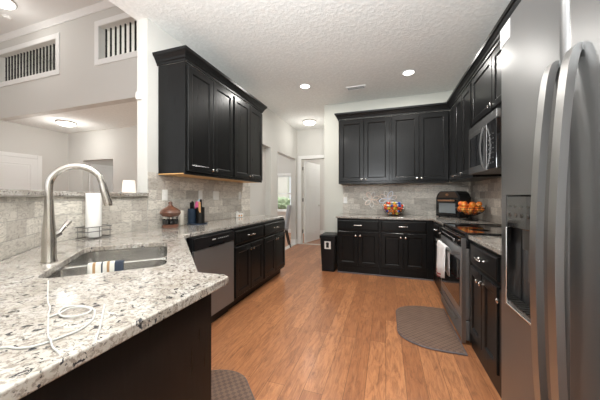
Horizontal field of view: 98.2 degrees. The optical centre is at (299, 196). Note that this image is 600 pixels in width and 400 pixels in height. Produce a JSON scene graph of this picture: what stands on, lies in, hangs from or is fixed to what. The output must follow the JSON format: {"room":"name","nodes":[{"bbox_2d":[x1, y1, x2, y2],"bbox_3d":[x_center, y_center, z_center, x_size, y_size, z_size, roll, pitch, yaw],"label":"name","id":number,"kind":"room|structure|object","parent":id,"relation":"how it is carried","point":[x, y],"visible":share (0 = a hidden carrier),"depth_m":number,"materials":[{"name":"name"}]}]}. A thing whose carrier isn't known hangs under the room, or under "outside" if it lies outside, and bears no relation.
{"room":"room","nodes":[
{"label":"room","id":0,"kind":"room"},
{"bbox_2d":[0,53,67,196],"bbox_3d":[-6.793,-1.149,6.088,0.120,4.755,13.300,0,0,18],"label":"wall","id":1,"kind":"structure","parent":0,"point":[52,145],"depth_m":6.58,"materials":[{"name":"grey paint"}]},
{"bbox_2d":[0,155,37,196],"bbox_3d":[-6.715,0.142,6.062,0.048,2.157,0.910,0,0,18],"label":"door","id":2,"kind":"structure","parent":1,"relation":"in","point":[18,173],"depth_m":6.15,"materials":[{"name":"white wood"}]},
{"bbox_2d":[0,151,41,196],"bbox_3d":[-6.722,0.099,6.064,0.030,2.260,1.100,0,0,18],"label":"trim","id":3,"kind":"structure","parent":1,"relation":"attached to","point":[3,153],"depth_m":6.50,"materials":[{"name":"white wood"}]},
{"bbox_2d":[0,0,133,62],"bbox_3d":[-4.703,-3.601,3.028,6.170,0.150,8.800,0,0,18],"label":"ceiling","id":4,"kind":"structure","parent":0,"point":[28,12],"depth_m":5.05,"materials":[{"name":"white paint"}]},
{"bbox_2d":[1,14,12,20],"bbox_3d":[-5.744,-3.502,5.088,0.150,0.046,0.150,0,0,18],"label":"smoke detector","id":5,"kind":"object","parent":4,"relation":"attached to","point":[6,17],"visible":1,"depth_m":5.07,"materials":[{"name":"white plastic"}]},
{"bbox_2d":[0,0,17,9],"bbox_3d":[-5.363,-3.477,4.647,0.428,0.098,0.428,0,0,18],"label":"flush light","id":6,"kind":"object","parent":4,"relation":"attached to","point":[6,4],"visible":1,"depth_m":4.68,"materials":[{"name":"white glass"}]},
{"bbox_2d":[0,6,136,120],"bbox_3d":[-3.957,-2.631,4.967,5.969,1.788,0.150,0,0,18],"label":"wall","id":7,"kind":"structure","parent":0,"point":[80,84],"depth_m":5.04,"materials":[{"name":"grey paint"}]},
{"bbox_2d":[5,44,54,80],"bbox_3d":[-5.763,-2.841,5.590,1.917,0.618,0.038,0,0,18],"label":"loft railing","id":8,"kind":"object","parent":7,"relation":"on","point":[50,54],"visible":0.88,"depth_m":5.61,"materials":[{"name":"black metal"}]},
{"bbox_2d":[0,32,59,86],"bbox_3d":[-5.788,-2.841,5.482,2.150,0.820,0.020,0,0,18],"label":"trim","id":9,"kind":"structure","parent":7,"relation":"attached to","point":[56,36],"depth_m":5.36,"materials":[{"name":"white wood"}]},
{"bbox_2d":[0,0,115,42],"bbox_3d":[-3.992,-3.476,4.861,5.968,0.098,0.070,0,0,18],"label":"trim","id":10,"kind":"structure","parent":7,"relation":"attached to","point":[106,4],"depth_m":5.11,"materials":[{"name":"white wood"}]},
{"bbox_2d":[94,12,136,65],"bbox_3d":[-2.906,-2.841,4.530,1.920,0.820,0.020,0,0,18],"label":"trim","id":11,"kind":"structure","parent":7,"relation":"attached to","point":[97,61],"depth_m":4.71,"materials":[{"name":"white wood"}]},
{"bbox_2d":[105,21,136,57],"bbox_3d":[-2.895,-2.841,4.642,1.626,0.618,0.038,0,0,18],"label":"loft railing","id":12,"kind":"object","parent":7,"relation":"on","point":[135,22],"visible":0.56,"depth_m":4.76,"materials":[{"name":"black metal"}]},
{"bbox_2d":[88,160,112,191],"bbox_3d":[-5.582,-0.254,7.906,0.119,2.965,1.688,0,0,18],"label":"wall","id":13,"kind":"structure","parent":0,"point":[100,162],"depth_m":7.40,"materials":[{"name":"grey paint"}]},
{"bbox_2d":[91,164,112,191],"bbox_3d":[-5.645,0.159,7.494,0.020,2.140,0.730,0,0,18],"label":"trim","id":14,"kind":"structure","parent":13,"relation":"attached to","point":[92,165],"depth_m":7.21,"materials":[{"name":"white wood"}]},
{"bbox_2d":[94,167,112,196],"bbox_3d":[-5.635,0.193,7.490,0.048,2.057,0.580,0,0,18],"label":"door","id":15,"kind":"structure","parent":13,"relation":"in","point":[107,173],"depth_m":7.52,"materials":[{"name":"white wood"}]},
{"bbox_2d":[68,126,136,196],"bbox_3d":[-3.574,-0.254,6.288,5.869,2.965,0.120,0,0,18],"label":"wall","id":16,"kind":"structure","parent":0,"point":[119,145],"depth_m":6.69,"materials":[{"name":"grey paint"}]},
{"bbox_2d":[89,173,90,191],"bbox_3d":[-5.742,0.279,7.102,0.040,1.900,0.025,0,0,18],"label":"trim","id":17,"kind":"structure","parent":16,"relation":"attached to","point":[89,173],"depth_m":7.09,"materials":[{"name":"white wood"}]},
{"bbox_2d":[187,222,207,224],"bbox_3d":[-1.181,0.307,2.991,0.223,0.014,0.224,0,0,-32],"label":"tray","id":18,"kind":"object","parent":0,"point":[189,223],"depth_m":2.91,"materials":[{"name":"blue"}]},
{"bbox_2d":[137,18,296,249],"bbox_3d":[-0.841,-1.149,4.675,0.130,4.755,4.490,0,0,18],"label":"wall","id":19,"kind":"structure","parent":0,"point":[279,137],"depth_m":2.64,"materials":[{"name":"grey paint"}]},
{"bbox_2d":[136,92,141,99],"bbox_3d":[-1.574,-0.986,2.535,0.056,0.070,0.033,0,0,18],"label":"sensor","id":20,"kind":"object","parent":19,"relation":"attached to","point":[138,94],"visible":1,"depth_m":2.52,"materials":[{"name":"white plastic"}]},
{"bbox_2d":[162,190,167,200],"bbox_3d":[-1.408,-0.016,2.708,0.008,0.115,0.070,0,0,18],"label":"outlet","id":21,"kind":"object","parent":19,"relation":"attached to","point":[164,192],"visible":1,"depth_m":2.71,"materials":[{"name":"white plastic"}]},
{"bbox_2d":[158,61,232,179],"bbox_3d":[-1.124,-0.771,2.965,0.385,1.100,0.825,0,0,18],"label":"upper cabinet","id":22,"kind":"object","parent":19,"relation":"attached to","point":[195,112],"visible":1,"depth_m":2.63,"materials":[{"name":"black wood"}]},
{"bbox_2d":[152,45,266,112],"bbox_3d":[-0.991,-1.376,3.355,0.409,0.106,1.782,0,0,18],"label":"crown molding","id":23,"kind":"structure","parent":22,"relation":"attached to","point":[181,53],"depth_m":2.73,"materials":[{"name":"black wood"}]},
{"bbox_2d":[147,172,249,228],"bbox_3d":[-1.165,0.036,3.473,0.007,0.555,2.000,0,0,18],"label":"trim","id":24,"kind":"structure","parent":19,"relation":"attached to","point":[181,190],"depth_m":3.13,"materials":[{"name":"tile"}]},
{"bbox_2d":[199,190,202,199],"bbox_3d":[-1.236,-0.021,3.231,0.008,0.115,0.070,0,0,18],"label":"outlet","id":25,"kind":"object","parent":19,"relation":"attached to","point":[200,191],"visible":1,"depth_m":3.23,"materials":[{"name":"white plastic"}]},
{"bbox_2d":[213,191,218,199],"bbox_3d":[-1.140,-0.016,3.525,0.006,0.115,0.120,0,0,18],"label":"blank plate","id":26,"kind":"object","parent":19,"relation":"attached to","point":[215,193],"visible":1,"depth_m":3.52,"materials":[{"name":"white plastic"}]},
{"bbox_2d":[218,94,261,182],"bbox_3d":[-0.865,-0.771,3.749,0.385,1.100,0.824,0,0,18],"label":"upper cabinet","id":27,"kind":"object","parent":19,"relation":"attached to","point":[247,120],"visible":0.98,"depth_m":3.62,"materials":[{"name":"black wood"}]},
{"bbox_2d":[7,0,510,133],"bbox_3d":[-2.197,-1.812,4.622,9.928,0.150,13.400,0,0,18],"label":"ceiling","id":28,"kind":"structure","parent":0,"point":[269,48],"depth_m":3.00,"materials":[{"name":"paint"}]},
{"bbox_2d":[55,120,76,126],"bbox_3d":[-5.440,-1.688,6.041,0.388,0.098,0.388,0,0,18],"label":"flush light","id":29,"kind":"object","parent":28,"relation":"attached to","point":[66,123],"visible":1,"depth_m":5.95,"materials":[{"name":"white glass"}]},
{"bbox_2d":[299,84,310,88],"bbox_3d":[0.080,-1.733,4.081,0.184,0.007,0.184,0,0,18],"label":"recessed light","id":30,"kind":"object","parent":28,"relation":"in","point":[303,86],"visible":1,"depth_m":4.08,"materials":[{"name":"white"}]},
{"bbox_2d":[303,119,315,125],"bbox_3d":[0.218,-1.688,5.952,0.316,0.098,0.316,0,0,18],"label":"flush light","id":31,"kind":"object","parent":28,"relation":"attached to","point":[309,122],"visible":1,"depth_m":5.86,"materials":[{"name":"white glass"}]},
{"bbox_2d":[346,85,365,90],"bbox_3d":[0.893,-1.730,4.139,0.300,0.014,0.150,0,0,18],"label":"ceiling vent","id":32,"kind":"object","parent":28,"relation":"in","point":[359,87],"visible":1,"depth_m":4.13,"materials":[{"name":"white metal"}]},
{"bbox_2d":[401,69,415,75],"bbox_3d":[1.518,-1.733,3.632,0.184,0.007,0.184,0,0,18],"label":"recessed light","id":33,"kind":"object","parent":28,"relation":"in","point":[409,72],"visible":1,"depth_m":3.62,"materials":[{"name":"white glass"}]},
{"bbox_2d":[262,147,264,215],"bbox_3d":[-0.794,0.029,5.107,0.050,2.399,0.700,0,0,18],"label":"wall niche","id":34,"kind":"object","parent":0,"point":[263,148],"depth_m":5.21,"materials":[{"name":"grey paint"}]},
{"bbox_2d":[277,154,323,229],"bbox_3d":[-0.226,-0.254,8.879,6.000,2.965,0.120,0,0,18],"label":"wall","id":35,"kind":"structure","parent":0,"point":[283,163],"depth_m":8.70,"materials":[{"name":"grey paint"}]},
{"bbox_2d":[277,176,290,210],"bbox_3d":[-0.383,-0.121,8.915,0.920,1.200,0.060,0,0,18],"label":"window","id":36,"kind":"structure","parent":35,"relation":"in","point":[284,192],"depth_m":8.97,"materials":[{"name":"white"}]},
{"bbox_2d":[277,173,290,175],"bbox_3d":[-0.400,0.214,8.864,1.080,2.030,0.018,0,0,18],"label":"trim","id":37,"kind":"structure","parent":35,"relation":"attached to","point":[279,174],"depth_m":8.90,"materials":[{"name":"white"}]},
{"bbox_2d":[297,128,323,244],"bbox_3d":[0.456,-0.254,6.674,1.340,2.965,0.120,0,0,18],"label":"wall","id":38,"kind":"structure","parent":0,"point":[310,142],"depth_m":6.71,"materials":[{"name":"grey paint"}]},
{"bbox_2d":[298,155,323,243],"bbox_3d":[0.430,0.086,6.609,1.000,2.285,0.018,0,0,18],"label":"trim","id":39,"kind":"structure","parent":38,"relation":"attached to","point":[311,156],"depth_m":6.75,"materials":[{"name":"white wood"}]},
{"bbox_2d":[304,161,319,242],"bbox_3d":[0.343,0.145,7.203,0.134,2.152,0.810,0,0,33],"label":"door","id":40,"kind":"structure","parent":38,"relation":"in","point":[311,170],"depth_m":7.13,"materials":[{"name":"white wood"}]},
{"bbox_2d":[211,233,501,399],"bbox_3d":[-1.262,1.279,4.629,11.700,0.100,14.000,0,0,18],"label":"floor","id":41,"kind":"structure","parent":0,"point":[309,332],"depth_m":2.16,"materials":[{"name":"brown wood"}]},
{"bbox_2d":[19,294,210,399],"bbox_3d":[-0.728,0.788,0.460,0.428,0.881,1.247,0,0,18],"label":"base cabinet","id":42,"kind":"object","parent":41,"relation":"on","point":[170,359],"visible":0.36,"depth_m":0.73,"materials":[{"name":"black wood"}]},
{"bbox_2d":[0,215,283,399],"bbox_3d":[-0.780,0.331,2.090,1.608,0.032,4.391,0,0,18],"label":"countertop","id":43,"kind":"structure","parent":42,"relation":"on","point":[136,300],"depth_m":0.81,"materials":[{"name":"stone"}]},
{"bbox_2d":[0,280,105,354],"bbox_3d":[-0.680,0.316,0.745,0.286,0.024,0.611,0,0,-24],"label":"charging cable","id":44,"kind":"object","parent":43,"relation":"on","point":[50,341],"visible":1,"depth_m":0.65,"materials":[{"name":"white plastic"}]},
{"bbox_2d":[40,163,112,263],"bbox_3d":[-1.126,0.073,1.331,0.282,0.482,0.132,0,0,-27],"label":"faucet","id":45,"kind":"object","parent":43,"relation":"on","point":[49,235],"visible":1,"depth_m":1.25,"materials":[{"name":"silver metal"}]},
{"bbox_2d":[75,225,111,239],"bbox_3d":[-1.564,0.268,1.975,0.116,0.089,0.206,0,0,18],"label":"wire caddy","id":46,"kind":"object","parent":43,"relation":"on","point":[83,227],"visible":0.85,"depth_m":1.94,"materials":[{"name":"silver metal"}]},
{"bbox_2d":[85,193,101,237],"bbox_3d":[-1.566,0.138,1.971,0.098,0.330,0.098,0,0,18],"label":"paper towel roll","id":47,"kind":"object","parent":46,"relation":"in","point":[93,201],"visible":0.98,"depth_m":1.93,"materials":[{"name":"white paper"}]},
{"bbox_2d":[47,247,166,277],"bbox_3d":[-0.974,0.430,1.405,0.477,0.170,0.739,0,0,-27],"label":"sink","id":48,"kind":"object","parent":43,"relation":"in","point":[136,258],"visible":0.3,"depth_m":1.61,"materials":[{"name":"silver metal"}]},
{"bbox_2d":[87,260,123,273],"bbox_3d":[-1.003,0.381,1.348,0.150,0.089,0.051,0,0,-27],"label":"dish towel","id":49,"kind":"object","parent":48,"relation":"hanging from","point":[117,265],"visible":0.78,"depth_m":1.33,"materials":[{"name":"multicoloured fabric"}]},
{"bbox_2d":[47,259,166,277],"bbox_3d":[-0.882,0.431,1.222,0.477,0.167,0.330,0,0,-27],"label":"basin","id":50,"kind":"object","parent":48,"relation":"in","point":[145,263],"depth_m":1.37,"materials":[{"name":"silver metal"}]},
{"bbox_2d":[65,247,166,266],"bbox_3d":[-1.049,0.431,1.554,0.477,0.167,0.405,0,0,-27],"label":"basin","id":51,"kind":"object","parent":48,"relation":"in","point":[149,256],"depth_m":1.67,"materials":[{"name":"silver metal"}]},
{"bbox_2d":[160,201,180,228],"bbox_3d":[-1.312,0.180,2.629,0.196,0.268,0.196,0,0,18],"label":"spice carousel","id":52,"kind":"object","parent":43,"relation":"on","point":[170,214],"visible":1,"depth_m":2.57,"materials":[{"name":"brown wood"}]},
{"bbox_2d":[165,217,168,224],"bbox_3d":[-1.318,0.240,2.577,0.042,0.074,0.041,0,0,18],"label":"jar","id":53,"kind":"object","parent":52,"relation":"on","point":[166,218],"depth_m":2.56,"materials":[{"name":"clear glass"}]},
{"bbox_2d":[169,217,173,224],"bbox_3d":[-1.279,0.240,2.588,0.042,0.074,0.041,0,0,18],"label":"jar","id":54,"kind":"object","parent":52,"relation":"on","point":[171,219],"depth_m":2.57,"materials":[{"name":"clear glass"}]},
{"bbox_2d":[179,211,183,225],"bbox_3d":[-1.301,0.233,2.852,0.058,0.162,0.057,0,0,18],"label":"jar","id":55,"kind":"object","parent":43,"relation":"on","point":[181,216],"visible":0.76,"depth_m":2.83,"materials":[{"name":"beige ceramic"}]},
{"bbox_2d":[187,206,207,224],"bbox_3d":[-1.181,0.214,2.991,0.223,0.200,0.224,0,0,-32],"label":"utensil caddy","id":56,"kind":"object","parent":43,"relation":"on","point":[195,217],"visible":0.92,"depth_m":2.92,"materials":[{"name":"blue"}]},
{"bbox_2d":[188,208,195,222],"bbox_3d":[-1.228,0.217,2.963,0.095,0.165,0.096,0,0,-32],"label":"cup","id":57,"kind":"object","parent":56,"relation":"on","point":[191,212],"depth_m":2.92,"materials":[{"name":"blue"}]},
{"bbox_2d":[196,207,204,222],"bbox_3d":[-1.131,0.210,2.952,0.089,0.180,0.090,0,0,-32],"label":"cup","id":58,"kind":"object","parent":56,"relation":"on","point":[200,216],"depth_m":2.92,"materials":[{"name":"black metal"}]},
{"bbox_2d":[235,211,242,217],"bbox_3d":[-0.927,0.267,3.950,0.120,0.096,0.041,0,0,-43],"label":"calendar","id":59,"kind":"object","parent":43,"relation":"on","point":[237,214],"visible":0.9,"depth_m":3.92,"materials":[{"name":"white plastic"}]},
{"bbox_2d":[122,180,135,196],"bbox_3d":[-3.499,0.449,5.316,0.260,1.560,0.260,0,0,18],"label":"floor lamp","id":60,"kind":"object","parent":41,"relation":"on","point":[128,185],"visible":0.5,"depth_m":5.22,"materials":[{"name":"white fabric"}]},
{"bbox_2d":[187,229,233,322],"bbox_3d":[-1.073,0.789,2.567,0.602,0.876,0.604,0,0,18],"label":"dishwasher","id":61,"kind":"object","parent":41,"relation":"on","point":[213,253],"visible":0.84,"depth_m":2.51,"materials":[{"name":"silver metal"}]},
{"bbox_2d":[211,370,254,399],"bbox_3d":[-0.505,1.221,1.515,0.460,0.015,0.680,0,0,-27],"label":"mat","id":62,"kind":"object","parent":41,"relation":"on","point":[225,384],"visible":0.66,"depth_m":1.66,"materials":[{"name":"grey"}]},
{"bbox_2d":[228,223,262,309],"bbox_3d":[-0.865,0.788,3.208,0.656,0.881,0.700,0,0,18],"label":"base cabinet","id":63,"kind":"object","parent":41,"relation":"on","point":[248,240],"visible":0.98,"depth_m":3.05,"materials":[{"name":"black wood"}]},
{"bbox_2d":[258,218,284,287],"bbox_3d":[-0.633,0.788,3.910,0.656,0.881,0.775,0,0,18],"label":"base cabinet","id":64,"kind":"object","parent":41,"relation":"on","point":[273,230],"visible":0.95,"depth_m":3.75,"materials":[{"name":"black wood"}]},
{"bbox_2d":[285,205,291,247],"bbox_3d":[-0.503,0.720,6.417,0.547,1.022,0.460,0,0,-10],"label":"dining chair","id":65,"kind":"object","parent":41,"relation":"on","point":[288,212],"visible":0.68,"depth_m":6.24,"materials":[{"name":"grey fabric"}]},
{"bbox_2d":[320,232,336,271],"bbox_3d":[0.508,0.927,4.424,0.274,0.601,0.410,0,0,18],"label":"trash can","id":66,"kind":"object","parent":41,"relation":"on","point":[328,240],"visible":0.83,"depth_m":4.26,"materials":[{"name":"black plastic"}]},
{"bbox_2d":[337,218,379,274],"bbox_3d":[1.009,0.788,4.392,0.665,0.881,0.656,0,0,18],"label":"base cabinet","id":67,"kind":"object","parent":41,"relation":"on","point":[358,240],"visible":0.99,"depth_m":4.11,"materials":[{"name":"black wood"}]},
{"bbox_2d":[337,271,433,280],"bbox_3d":[1.276,1.220,4.008,1.412,0.018,0.016,0,0,18],"label":"trim","id":68,"kind":"structure","parent":41,"relation":"on","point":[337,271],"depth_m":3.99,"materials":[{"name":"grey wood"}]},
{"bbox_2d":[380,219,433,279],"bbox_3d":[1.683,0.788,4.170,0.752,0.881,0.656,0,0,18],"label":"base cabinet","id":69,"kind":"object","parent":41,"relation":"on","point":[406,246],"visible":0.99,"depth_m":3.89,"materials":[{"name":"black wood"}]},
{"bbox_2d":[396,306,467,355],"bbox_3d":[1.190,1.221,2.487,0.500,0.015,0.870,0,0,18],"label":"mat","id":70,"kind":"object","parent":41,"relation":"on","point":[431,328],"visible":1,"depth_m":2.37,"materials":[{"name":"grey"}]},
{"bbox_2d":[433,222,442,290],"bbox_3d":[2.071,0.788,3.271,0.656,0.881,0.830,0,0,18],"label":"base cabinet","id":71,"kind":"object","parent":41,"relation":"on","point":[436,227],"visible":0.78,"depth_m":3.56,"materials":[{"name":"black wood"}]},
{"bbox_2d":[336,214,498,225],"bbox_3d":[1.513,0.331,3.794,2.047,0.032,1.487,0,0,18],"label":"countertop","id":72,"kind":"structure","parent":71,"relation":"on","point":[440,220],"depth_m":3.93,"materials":[{"name":"stone"}]},
{"bbox_2d":[382,206,404,215],"bbox_3d":[1.562,0.234,4.329,0.364,0.160,0.364,0,0,18],"label":"glass bowl","id":73,"kind":"object","parent":72,"relation":"on","point":[389,210],"visible":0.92,"depth_m":4.19,"materials":[{"name":"clear glass"}]},
{"bbox_2d":[436,191,470,217],"bbox_3d":[2.339,0.114,3.992,0.325,0.400,0.380,0,0,-27],"label":"air fryer","id":74,"kind":"object","parent":72,"relation":"on","point":[446,201],"visible":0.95,"depth_m":3.90,"materials":[{"name":"black plastic"}]},
{"bbox_2d":[455,205,485,220],"bbox_3d":[2.273,0.211,3.466,0.344,0.206,0.352,0,0,35],"label":"fruit basket","id":75,"kind":"object","parent":72,"relation":"on","point":[469,210],"visible":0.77,"depth_m":3.38,"materials":[{"name":"black metal"}]},
{"bbox_2d":[435,223,501,342],"bbox_3d":[1.755,0.748,2.469,0.724,0.922,0.870,0,0,18],"label":"electric range","id":76,"kind":"object","parent":41,"relation":"on","point":[455,289],"visible":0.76,"depth_m":2.28,"materials":[{"name":"grey metal"}]},
{"bbox_2d":[436,240,449,277],"bbox_3d":[1.426,0.650,2.615,0.072,0.369,0.431,0,0,18],"label":"hand towel","id":77,"kind":"object","parent":76,"relation":"hanging from","point":[443,256],"visible":0.98,"depth_m":2.54,"materials":[{"name":"white fabric"}]},
{"bbox_2d":[443,223,501,237],"bbox_3d":[1.796,0.315,2.455,0.637,0.056,0.870,0,0,18],"label":"cooktop","id":78,"kind":"object","parent":76,"relation":"in","point":[458,230],"depth_m":2.47,"materials":[{"name":"black glass"}]},
{"bbox_2d":[470,241,501,398],"bbox_3d":[1.572,0.788,1.761,0.656,0.881,0.580,0,0,18],"label":"base cabinet","id":79,"kind":"object","parent":41,"relation":"on","point":[485,286],"visible":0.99,"depth_m":1.78,"materials":[{"name":"black wood"}]},
{"bbox_2d":[469,235,501,255],"bbox_3d":[1.507,0.331,1.512,0.627,0.032,1.096,0,0,18],"label":"countertop","id":80,"kind":"structure","parent":79,"relation":"on","point":[493,243],"depth_m":1.83,"materials":[{"name":"stone"}]},
{"bbox_2d":[495,260,501,382],"bbox_3d":[1.401,0.788,1.242,0.656,0.881,0.510,0,0,18],"label":"base cabinet","id":81,"kind":"object","parent":41,"relation":"on","point":[497,301],"visible":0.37,"depth_m":1.53,"materials":[{"name":"black wood"}]},
{"bbox_2d":[500,0,599,399],"bbox_3d":[1.062,0.259,0.558,0.854,1.920,0.904,0,0,18],"label":"refrigerator","id":82,"kind":"object","parent":41,"relation":"on","point":[551,48],"visible":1,"depth_m":0.73,"materials":[{"name":"grey metal"}]},
{"bbox_2d":[324,90,464,234],"bbox_3d":[1.686,-0.254,4.593,2.536,2.965,0.120,0,0,18],"label":"wall","id":83,"kind":"structure","parent":0,"point":[333,191],"depth_m":4.86,"materials":[{"name":"grey paint"}]},
{"bbox_2d":[339,116,390,184],"bbox_3d":[1.119,-0.771,4.504,0.849,1.100,0.385,0,0,18],"label":"upper cabinet","id":84,"kind":"object","parent":83,"relation":"attached to","point":[364,143],"visible":1,"depth_m":4.34,"materials":[{"name":"black wood"}]},
{"bbox_2d":[334,0,520,120],"bbox_3d":[0.826,-1.376,2.355,1.772,0.106,4.665,0,0,18],"label":"crown molding","id":85,"kind":"structure","parent":84,"relation":"on","point":[492,41],"depth_m":3.28,"materials":[{"name":"black wood"}]},
{"bbox_2d":[363,192,378,207],"bbox_3d":[1.272,0.054,4.640,0.286,0.284,0.033,0,0,18],"label":"flower","id":86,"kind":"object","parent":83,"relation":"attached to","point":[371,198],"visible":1,"depth_m":4.64,"materials":[{"name":"beige plant"}]},
{"bbox_2d":[379,191,396,203],"bbox_3d":[1.540,0.044,4.551,0.300,0.300,0.033,0,0,18],"label":"flower","id":87,"kind":"object","parent":83,"relation":"attached to","point":[387,198],"visible":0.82,"depth_m":4.55,"materials":[{"name":"beige plant"}]},
{"bbox_2d":[343,182,468,215],"bbox_3d":[1.761,0.036,4.501,2.030,0.555,0.007,0,0,18],"label":"backsplash","id":88,"kind":"structure","parent":83,"relation":"attached to","point":[417,199],"depth_m":4.50,"materials":[{"name":"tile"}]},
{"bbox_2d":[390,110,448,183],"bbox_3d":[1.925,-0.771,4.238,0.847,1.100,0.385,0,0,18],"label":"upper cabinet","id":89,"kind":"object","parent":83,"relation":"attached to","point":[419,141],"visible":1,"depth_m":4.08,"materials":[{"name":"black wood"}]},
{"bbox_3d":[-1.235,0.614,0.629,0.130,1.230,2.500,0,0,-27],"label":"wall","id":90,"kind":"structure","parent":0,"visible":0},
{"bbox_2d":[0,197,43,259],"bbox_3d":[-1.176,0.157,0.675,0.007,0.314,2.480,0,0,-27],"label":"trim","id":91,"kind":"structure","parent":90,"relation":"attached to","point":[21,218],"depth_m":1.44,"materials":[{"name":"tile"}]},
{"bbox_2d":[0,189,148,195],"bbox_3d":[-1.422,-0.021,1.041,0.746,0.034,3.176,0,0,-16],"label":"bar ledge","id":92,"kind":"object","parent":90,"relation":"on","point":[3,192],"visible":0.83,"depth_m":1.80,"materials":[{"name":"stone"}]},
{"bbox_3d":[-1.673,0.614,2.168,0.122,1.230,0.788,0,0,18],"label":"wall","id":93,"kind":"structure","parent":0,"visible":0},
{"bbox_2d":[53,197,146,240],"bbox_3d":[-1.608,0.157,2.158,0.007,0.314,0.770,0,0,18],"label":"trim","id":94,"kind":"structure","parent":93,"relation":"attached to","point":[126,214],"depth_m":2.17,"materials":[{"name":"tile"}]},
{"bbox_3d":[1.572,-0.253,0.444,0.150,2.965,7.829,0,0,18],"label":"wall","id":95,"kind":"structure","parent":0,"visible":0},
{"bbox_2d":[449,81,501,181],"bbox_3d":[2.250,-0.771,3.388,0.385,1.100,1.075,0,0,18],"label":"upper cabinet","id":96,"kind":"object","parent":95,"relation":"attached to","point":[460,113],"visible":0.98,"depth_m":3.33,"materials":[{"name":"black wood"}]},
{"bbox_2d":[469,177,501,223],"bbox_3d":[2.204,0.021,2.610,0.007,0.585,3.300,0,0,18],"label":"backsplash","id":97,"kind":"structure","parent":95,"relation":"attached to","point":[488,192],"depth_m":3.35,"materials":[{"name":"tile"}]},
{"bbox_2d":[471,43,501,125],"bbox_3d":[1.889,-1.038,2.297,0.385,0.565,1.220,0,0,18],"label":"upper cabinet","id":98,"kind":"object","parent":95,"relation":"attached to","point":[486,86],"visible":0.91,"depth_m":2.47,"materials":[{"name":"black wood"}]},
{"bbox_2d":[469,107,501,174],"bbox_3d":[1.940,-0.498,2.508,0.431,0.505,0.770,0,0,18],"label":"microwave","id":99,"kind":"object","parent":98,"relation":"attached to","point":[485,138],"visible":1,"depth_m":2.41,"materials":[{"name":"grey metal"}]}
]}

